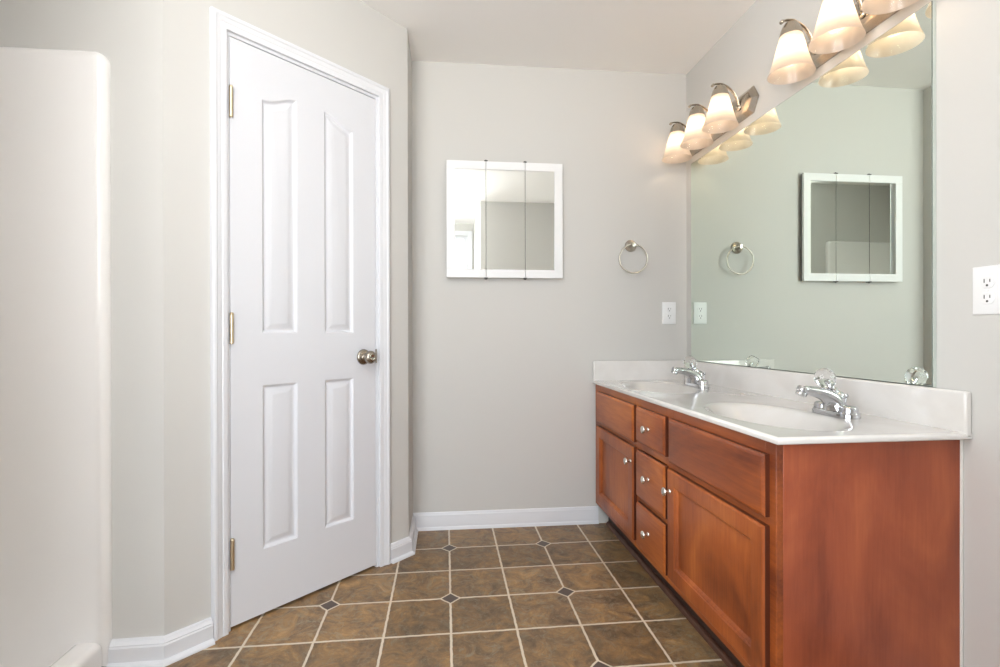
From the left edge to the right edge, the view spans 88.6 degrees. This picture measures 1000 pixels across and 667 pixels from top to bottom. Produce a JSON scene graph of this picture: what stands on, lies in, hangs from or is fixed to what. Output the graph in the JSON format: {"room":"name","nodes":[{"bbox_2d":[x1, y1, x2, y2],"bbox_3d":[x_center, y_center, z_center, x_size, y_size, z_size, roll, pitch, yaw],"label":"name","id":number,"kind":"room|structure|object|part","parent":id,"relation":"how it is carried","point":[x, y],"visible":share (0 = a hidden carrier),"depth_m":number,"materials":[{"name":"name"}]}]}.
{"room":"bathroom","nodes":[
{"label":"bathroom","id":0,"kind":"room"},
{"bbox_2d":[0,0,163,638],"bbox_3d":[-1.557,-0.193,1.597,1.000,2.438,0.100,0,0,-6],"label":"wall","id":1,"kind":"structure","parent":0,"point":[129,33],"depth_m":1.59,"materials":[{"name":"grey paint"}]},
{"bbox_2d":[106,636,163,666],"bbox_3d":[-1.117,0.986,1.580,0.166,0.078,0.036,0,0,-6],"label":"baseboard","id":2,"kind":"structure","parent":1,"relation":"attached to","point":[137,651],"depth_m":1.58,"materials":[{"name":"white paint"}]},
{"bbox_2d":[163,0,408,635],"bbox_3d":[-0.779,-0.195,2.023,0.100,2.438,0.997,0,0,39],"label":"wall","id":3,"kind":"structure","parent":0,"point":[353,35],"depth_m":1.69,"materials":[{"name":"grey paint"}]},
{"bbox_2d":[163,617,214,666],"bbox_3d":[-1.000,0.986,1.641,0.036,0.078,0.150,0,0,39],"label":"baseboard","id":4,"kind":"structure","parent":3,"relation":"attached to","point":[182,643],"depth_m":1.64,"materials":[{"name":"white paint"}]},
{"bbox_2d":[209,6,390,640],"bbox_3d":[-0.727,-0.033,1.994,0.019,2.113,0.743,0,0,39],"label":"trim","id":5,"kind":"structure","parent":3,"relation":"attached to","point":[220,22],"depth_m":1.74,"materials":[{"name":"white paint"}]},
{"bbox_2d":[227,31,378,631],"bbox_3d":[-0.748,-0.009,2.011,0.160,2.066,0.650,0,0,39],"label":"door","id":6,"kind":"structure","parent":3,"relation":"in","point":[302,140],"depth_m":1.96,"materials":[{"name":"white paint"}]},
{"bbox_3d":[-0.549,0.100,2.163,0.040,0.055,0.055,0,0,39],"label":"knob","id":7,"kind":"part","parent":6,"relation":"part of","materials":[{"name":"grey metal"}]},
{"bbox_2d":[391,536,414,563],"bbox_3d":[-0.446,0.983,2.332,0.030,0.080,0.128,0,0,39],"label":"baseboard","id":8,"kind":"structure","parent":3,"relation":"attached to","point":[401,549],"depth_m":2.33,"materials":[{"name":"white paint"}]},
{"bbox_2d":[407,29,412,531],"bbox_3d":[-0.497,-0.196,2.564,0.102,2.438,0.382,0,0,-6],"label":"wall","id":9,"kind":"structure","parent":0,"point":[410,433],"depth_m":2.51,"materials":[{"name":"grey paint"}]},
{"bbox_2d":[409,515,417,552],"bbox_3d":[-0.423,0.983,2.517,0.030,0.080,0.293,0,0,-6],"label":"baseboard","id":10,"kind":"structure","parent":9,"relation":"attached to","point":[413,534],"depth_m":2.50,"materials":[{"name":"white paint"}]},
{"bbox_2d":[166,523,726,666],"bbox_3d":[-0.289,1.065,0.648,3.314,0.080,4.220,0,0,-6],"label":"floor","id":11,"kind":"structure","parent":0,"point":[561,595],"depth_m":1.86,"materials":[{"name":"tile"}]},
{"bbox_2d":[0,46,111,666],"bbox_3d":[-1.510,0.081,1.099,0.776,1.892,0.901,0,0,-6],"label":"shower stall","id":12,"kind":"object","parent":11,"relation":"on","point":[56,476],"visible":0.99,"depth_m":1.54,"materials":[{"name":"white plastic"}]},
{"bbox_2d":[596,385,963,666],"bbox_3d":[0.831,0.644,2.031,0.563,0.754,1.500,0,0,-6],"label":"vanity cabinet","id":13,"kind":"object","parent":11,"relation":"on","point":[833,554],"visible":0.89,"depth_m":1.31,"materials":[{"name":"brown wood"}]},
{"bbox_3d":[0.547,0.678,2.425,0.004,0.266,0.387,0,0,-6],"label":"panel","id":14,"kind":"part","parent":13,"relation":"part of","materials":[{"name":"brown wood"}]},
{"bbox_3d":[0.541,0.678,2.425,0.019,0.394,0.515,0,0,-6],"label":"door","id":15,"kind":"part","parent":13,"relation":"part of","materials":[{"name":"brown wood"}]},
{"bbox_3d":[0.540,0.382,2.423,0.020,0.158,0.513,0,0,-6],"label":"false drawer","id":16,"kind":"part","parent":13,"relation":"part of","materials":[{"name":"brown wood"}]},
{"bbox_3d":[0.543,0.546,2.191,0.028,0.031,0.031,0,0,-6],"label":"knob","id":17,"kind":"part","parent":13,"relation":"part of","materials":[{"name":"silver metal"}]},
{"bbox_3d":[0.565,0.786,2.002,0.028,0.031,0.031,0,0,-6],"label":"knob","id":18,"kind":"part","parent":13,"relation":"part of","materials":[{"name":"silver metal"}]},
{"bbox_3d":[0.565,0.572,2.002,0.028,0.031,0.031,0,0,-6],"label":"knob","id":19,"kind":"part","parent":13,"relation":"part of","materials":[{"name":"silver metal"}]},
{"bbox_3d":[0.565,0.376,2.002,0.028,0.031,0.031,0,0,-6],"label":"knob","id":20,"kind":"part","parent":13,"relation":"part of","materials":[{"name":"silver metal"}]},
{"bbox_3d":[0.589,0.789,2.000,0.020,0.184,0.274,0,0,-6],"label":"drawer","id":21,"kind":"part","parent":13,"relation":"part of","materials":[{"name":"brown wood"}]},
{"bbox_3d":[0.589,0.579,2.000,0.020,0.192,0.274,0,0,-6],"label":"drawer","id":22,"kind":"part","parent":13,"relation":"part of","materials":[{"name":"brown wood"}]},
{"bbox_3d":[0.588,0.376,2.000,0.020,0.146,0.274,0,0,-6],"label":"drawer","id":23,"kind":"part","parent":13,"relation":"part of","materials":[{"name":"brown wood"}]},
{"bbox_3d":[0.587,0.559,1.812,0.028,0.031,0.031,0,0,-6],"label":"knob","id":24,"kind":"part","parent":13,"relation":"part of","materials":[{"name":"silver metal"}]},
{"bbox_3d":[0.655,1.012,2.011,0.016,0.019,1.453,0,0,-6],"label":"shoe moulding","id":25,"kind":"part","parent":13,"relation":"part of","materials":[{"name":"brown wood"}]},
{"bbox_3d":[0.607,0.644,2.008,0.019,0.754,1.494,0,0,-6],"label":"frame","id":26,"kind":"part","parent":13,"relation":"part of","materials":[{"name":"brown wood"}]},
{"bbox_3d":[0.645,0.680,1.564,0.004,0.264,0.425,0,0,-6],"label":"panel","id":27,"kind":"part","parent":13,"relation":"part of","materials":[{"name":"brown wood"}]},
{"bbox_3d":[0.639,0.680,1.563,0.019,0.392,0.553,0,0,-6],"label":"door","id":28,"kind":"part","parent":13,"relation":"part of","materials":[{"name":"brown wood"}]},
{"bbox_3d":[0.638,0.383,1.559,0.020,0.158,0.546,0,0,-6],"label":"false drawer","id":29,"kind":"part","parent":13,"relation":"part of","materials":[{"name":"brown wood"}]},
{"bbox_2d":[593,360,972,444],"bbox_3d":[0.846,0.255,2.021,0.530,0.217,1.524,0,0,-6],"label":"countertop","id":30,"kind":"structure","parent":13,"relation":"on","point":[760,403],"depth_m":1.66,"materials":[{"name":"stone"}]},
{"bbox_2d":[619,381,701,393],"bbox_3d":[0.743,0.306,2.410,0.322,0.112,0.554,0,0,-6],"label":"sink basin","id":31,"kind":"object","parent":30,"relation":"in","point":[643,387],"depth_m":2.57,"materials":[{"name":"white ceramic"}]},
{"bbox_2d":[671,356,708,387],"bbox_3d":[0.906,0.177,2.434,0.169,0.145,0.148,0,0,25],"label":"faucet","id":32,"kind":"object","parent":30,"relation":"on","point":[695,379],"visible":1,"depth_m":2.40,"materials":[{"name":"silver metal"}]},
{"bbox_3d":[0.895,0.203,2.419,0.133,0.088,0.090,0,0,-6],"label":"spout","id":33,"kind":"part","parent":32,"relation":"part of","materials":[{"name":"silver metal"}]},
{"bbox_3d":[0.898,0.137,2.419,0.061,0.064,0.058,0,0,-6],"label":"crystal knob","id":34,"kind":"part","parent":32,"relation":"part of","materials":[{"name":"white plastic"}]},
{"bbox_3d":[0.932,0.241,2.423,0.059,0.018,0.163,0,0,-6],"label":"plate","id":35,"kind":"part","parent":32,"relation":"part of","materials":[{"name":"silver metal"}]},
{"bbox_3d":[0.928,0.175,2.422,0.064,0.075,0.047,0,0,-6],"label":"control stem","id":36,"kind":"part","parent":32,"relation":"part of","materials":[{"name":"silver metal"}]},
{"bbox_2d":[702,402,854,430],"bbox_3d":[0.836,0.307,1.591,0.322,0.112,0.554,0,0,-6],"label":"sink basin","id":37,"kind":"object","parent":30,"relation":"in","point":[767,416],"depth_m":1.70,"materials":[{"name":"white ceramic"}]},
{"bbox_2d":[795,368,860,418],"bbox_3d":[1.004,0.178,1.586,0.169,0.145,0.148,0,0,25],"label":"faucet","id":38,"kind":"object","parent":30,"relation":"on","point":[832,403],"visible":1,"depth_m":1.55,"materials":[{"name":"silver metal"}]},
{"bbox_3d":[0.996,0.138,1.571,0.061,0.064,0.058,0,0,-6],"label":"crystal knob","id":39,"kind":"part","parent":38,"relation":"part of","materials":[{"name":"white plastic"}]},
{"bbox_3d":[0.993,0.204,1.570,0.133,0.088,0.090,0,0,-6],"label":"spout","id":40,"kind":"part","parent":38,"relation":"part of","materials":[{"name":"silver metal"}]},
{"bbox_3d":[1.030,0.242,1.575,0.059,0.018,0.163,0,0,-6],"label":"plate","id":41,"kind":"part","parent":38,"relation":"part of","materials":[{"name":"silver metal"}]},
{"bbox_3d":[1.026,0.176,1.574,0.064,0.075,0.047,0,0,-6],"label":"control stem","id":42,"kind":"part","parent":38,"relation":"part of","materials":[{"name":"silver metal"}]},
{"bbox_3d":[0.946,0.644,1.303,0.494,0.754,0.016,0,0,-6],"label":"panel","id":43,"kind":"part","parent":13,"relation":"part of","materials":[{"name":"brown wood"}]},
{"bbox_2d":[412,61,686,522],"bbox_3d":[0.278,-0.198,2.784,1.686,2.438,0.100,0,0,-6],"label":"wall","id":44,"kind":"structure","parent":0,"point":[504,390],"depth_m":2.73,"materials":[{"name":"grey paint"}]},
{"bbox_2d":[446,160,562,279],"bbox_3d":[0.026,-0.593,2.681,0.610,0.622,0.028,0,0,-6],"label":"medicine cabinet","id":45,"kind":"object","parent":44,"relation":"attached to","point":[504,219],"visible":1,"depth_m":2.67,"materials":[{"name":"white paint"},{"name":"mirror"}]},
{"bbox_3d":[-0.175,-0.592,2.655,0.203,0.604,0.016,0,0,-6],"label":"mirror door","id":46,"kind":"part","parent":45,"relation":"part of","materials":[{"name":"white metal"}]},
{"bbox_3d":[-0.154,-0.592,2.659,0.160,0.518,0.011,0,0,-6],"label":"mirror panel","id":47,"kind":"part","parent":45,"relation":"part of","materials":[{"name":"white metal"}]},
{"bbox_3d":[0.029,-0.593,2.678,0.204,0.604,0.017,0,0,-6],"label":"mirror door","id":48,"kind":"part","parent":45,"relation":"part of","materials":[{"name":"white metal"}]},
{"bbox_3d":[0.029,-0.593,2.680,0.204,0.518,0.011,0,0,-6],"label":"mirror panel","id":49,"kind":"part","parent":45,"relation":"part of","materials":[{"name":"white metal"}]},
{"bbox_3d":[0.210,-0.593,2.700,0.155,0.518,0.011,0,0,-6],"label":"mirror panel","id":50,"kind":"part","parent":45,"relation":"part of","materials":[{"name":"white metal"}]},
{"bbox_3d":[0.231,-0.593,2.701,0.198,0.604,0.016,0,0,-6],"label":"mirror door","id":51,"kind":"part","parent":45,"relation":"part of","materials":[{"name":"white metal"}]},
{"bbox_2d":[413,506,598,530],"bbox_3d":[0.038,0.976,2.703,0.987,0.091,0.015,0,0,-6],"label":"baseboard","id":52,"kind":"structure","parent":44,"relation":"attached to","point":[505,518],"depth_m":2.70,"materials":[{"name":"white paint"}]},
{"bbox_2d":[619,240,647,273],"bbox_3d":[0.712,-0.413,2.749,0.161,0.187,0.048,0,0,-6],"label":"towel ring","id":53,"kind":"object","parent":44,"relation":"attached to","point":[630,245],"visible":1,"depth_m":2.74,"materials":[{"name":"silver metal"}]},
{"bbox_3d":[0.709,-0.474,2.749,0.065,0.065,0.048,0,0,-6],"label":"mounting post","id":54,"kind":"part","parent":53,"relation":"part of","materials":[{"name":"silver metal"}]},
{"bbox_2d":[662,302,675,323],"bbox_3d":[0.923,-0.112,2.794,0.077,0.120,0.008,0,0,-6],"label":"wall outlet","id":55,"kind":"object","parent":44,"relation":"attached to","point":[668,308],"visible":1,"depth_m":2.79,"materials":[{"name":"white plastic"}]},
{"bbox_2d":[360,0,755,74],"bbox_3d":[-0.294,-1.453,0.645,3.300,0.080,4.200,0,0,-6],"label":"ceiling","id":56,"kind":"structure","parent":0,"point":[646,36],"depth_m":2.40,"materials":[{"name":"white paint"}]},
{"bbox_2d":[686,0,999,666],"bbox_3d":[1.234,-0.198,1.393,0.100,2.438,3.059,0,0,-6],"label":"wall","id":57,"kind":"structure","parent":0,"point":[967,31],"depth_m":1.31,"materials":[{"name":"grey paint"}]},
{"bbox_2d":[662,83,758,163],"bbox_3d":[0.965,-1.008,2.470,0.186,0.194,0.644,0,0,-6],"label":"vanity light","id":58,"kind":"object","parent":57,"relation":"attached to","point":[723,116],"visible":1,"depth_m":2.33,"materials":[{"name":"white glass"}]},
{"bbox_3d":[0.924,-0.981,2.674,0.150,0.140,0.150,0,0,-6],"label":"lamp shade","id":59,"kind":"part","parent":58,"relation":"part of","materials":[{"name":"white glass"}]},
{"bbox_3d":[0.951,-1.046,2.677,0.135,0.118,0.028,0,0,-6],"label":"arm","id":60,"kind":"part","parent":58,"relation":"part of","materials":[{"name":"silver metal"}]},
{"bbox_3d":[0.948,-0.980,2.468,0.150,0.140,0.150,0,0,-6],"label":"lamp shade","id":61,"kind":"part","parent":58,"relation":"part of","materials":[{"name":"white glass"}]},
{"bbox_3d":[0.974,-1.046,2.471,0.135,0.118,0.028,0,0,-6],"label":"arm","id":62,"kind":"part","parent":58,"relation":"part of","materials":[{"name":"silver metal"}]},
{"bbox_3d":[0.971,-0.980,2.261,0.150,0.140,0.150,0,0,-6],"label":"lamp shade","id":63,"kind":"part","parent":58,"relation":"part of","materials":[{"name":"white glass"}]},
{"bbox_3d":[1.047,-1.004,2.479,0.022,0.116,0.644,0,0,-6],"label":"plate","id":64,"kind":"part","parent":58,"relation":"part of","materials":[{"name":"silver metal"}]},
{"bbox_3d":[0.998,-1.046,2.264,0.135,0.118,0.028,0,0,-6],"label":"arm","id":65,"kind":"part","parent":58,"relation":"part of","materials":[{"name":"silver metal"}]},
{"bbox_2d":[691,0,935,386],"bbox_3d":[1.101,-0.379,2.062,0.012,1.048,1.354,0,0,-6],"label":"wall mirror","id":66,"kind":"object","parent":57,"relation":"attached to","point":[813,225],"visible":0.86,"depth_m":1.75,"materials":[{"name":"white mirror"}]},
{"bbox_2d":[684,361,970,436],"bbox_3d":[1.099,0.206,2.050,0.020,0.120,1.524,0,0,-6],"label":"backsplash","id":67,"kind":"structure","parent":57,"relation":"attached to","point":[950,409],"depth_m":1.56,"materials":[{"name":"stone"}]},
{"bbox_2d":[767,0,918,84],"bbox_3d":[1.065,-1.007,1.596,0.186,0.194,0.644,0,0,-6],"label":"vanity light","id":68,"kind":"object","parent":57,"relation":"attached to","point":[841,24],"visible":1,"depth_m":1.65,"materials":[{"name":"white glass"}]},
{"bbox_3d":[1.023,-0.980,1.801,0.150,0.140,0.150,0,0,-6],"label":"lamp shade","id":69,"kind":"part","parent":68,"relation":"part of","materials":[{"name":"white glass"}]},
{"bbox_3d":[1.050,-1.045,1.804,0.135,0.118,0.028,0,0,-6],"label":"arm","id":70,"kind":"part","parent":68,"relation":"part of","materials":[{"name":"silver metal"}]},
{"bbox_3d":[1.047,-0.980,1.594,0.150,0.140,0.150,0,0,-6],"label":"lamp shade","id":71,"kind":"part","parent":68,"relation":"part of","materials":[{"name":"white glass"}]},
{"bbox_3d":[1.146,-1.004,1.605,0.022,0.116,0.644,0,0,-6],"label":"plate","id":72,"kind":"part","parent":68,"relation":"part of","materials":[{"name":"silver metal"}]},
{"bbox_3d":[1.073,-1.045,1.597,0.135,0.118,0.028,0,0,-6],"label":"arm","id":73,"kind":"part","parent":68,"relation":"part of","materials":[{"name":"silver metal"}]},
{"bbox_3d":[1.070,-0.979,1.388,0.150,0.140,0.150,0,0,-6],"label":"lamp shade","id":74,"kind":"part","parent":68,"relation":"part of","materials":[{"name":"white glass"}]},
{"bbox_2d":[973,264,999,314],"bbox_3d":[1.196,-0.106,1.254,0.008,0.120,0.077,0,0,-6],"label":"wall outlet","id":75,"kind":"object","parent":57,"relation":"attached to","point":[986,279],"visible":1,"depth_m":1.25,"materials":[{"name":"white plastic"}]},
{"bbox_2d":[980,276,994,287],"bbox_3d":[1.193,-0.126,1.254,0.003,0.029,0.034,0,0,-6],"label":"receptacle","id":76,"kind":"object","parent":75,"relation":"attached to","point":[985,281],"depth_m":1.25,"materials":[{"name":"white plastic"}]},
{"bbox_2d":[980,292,994,303],"bbox_3d":[1.193,-0.087,1.254,0.003,0.029,0.034,0,0,-6],"label":"receptacle","id":77,"kind":"object","parent":75,"relation":"attached to","point":[985,297],"depth_m":1.25,"materials":[{"name":"white plastic"}]}
]}

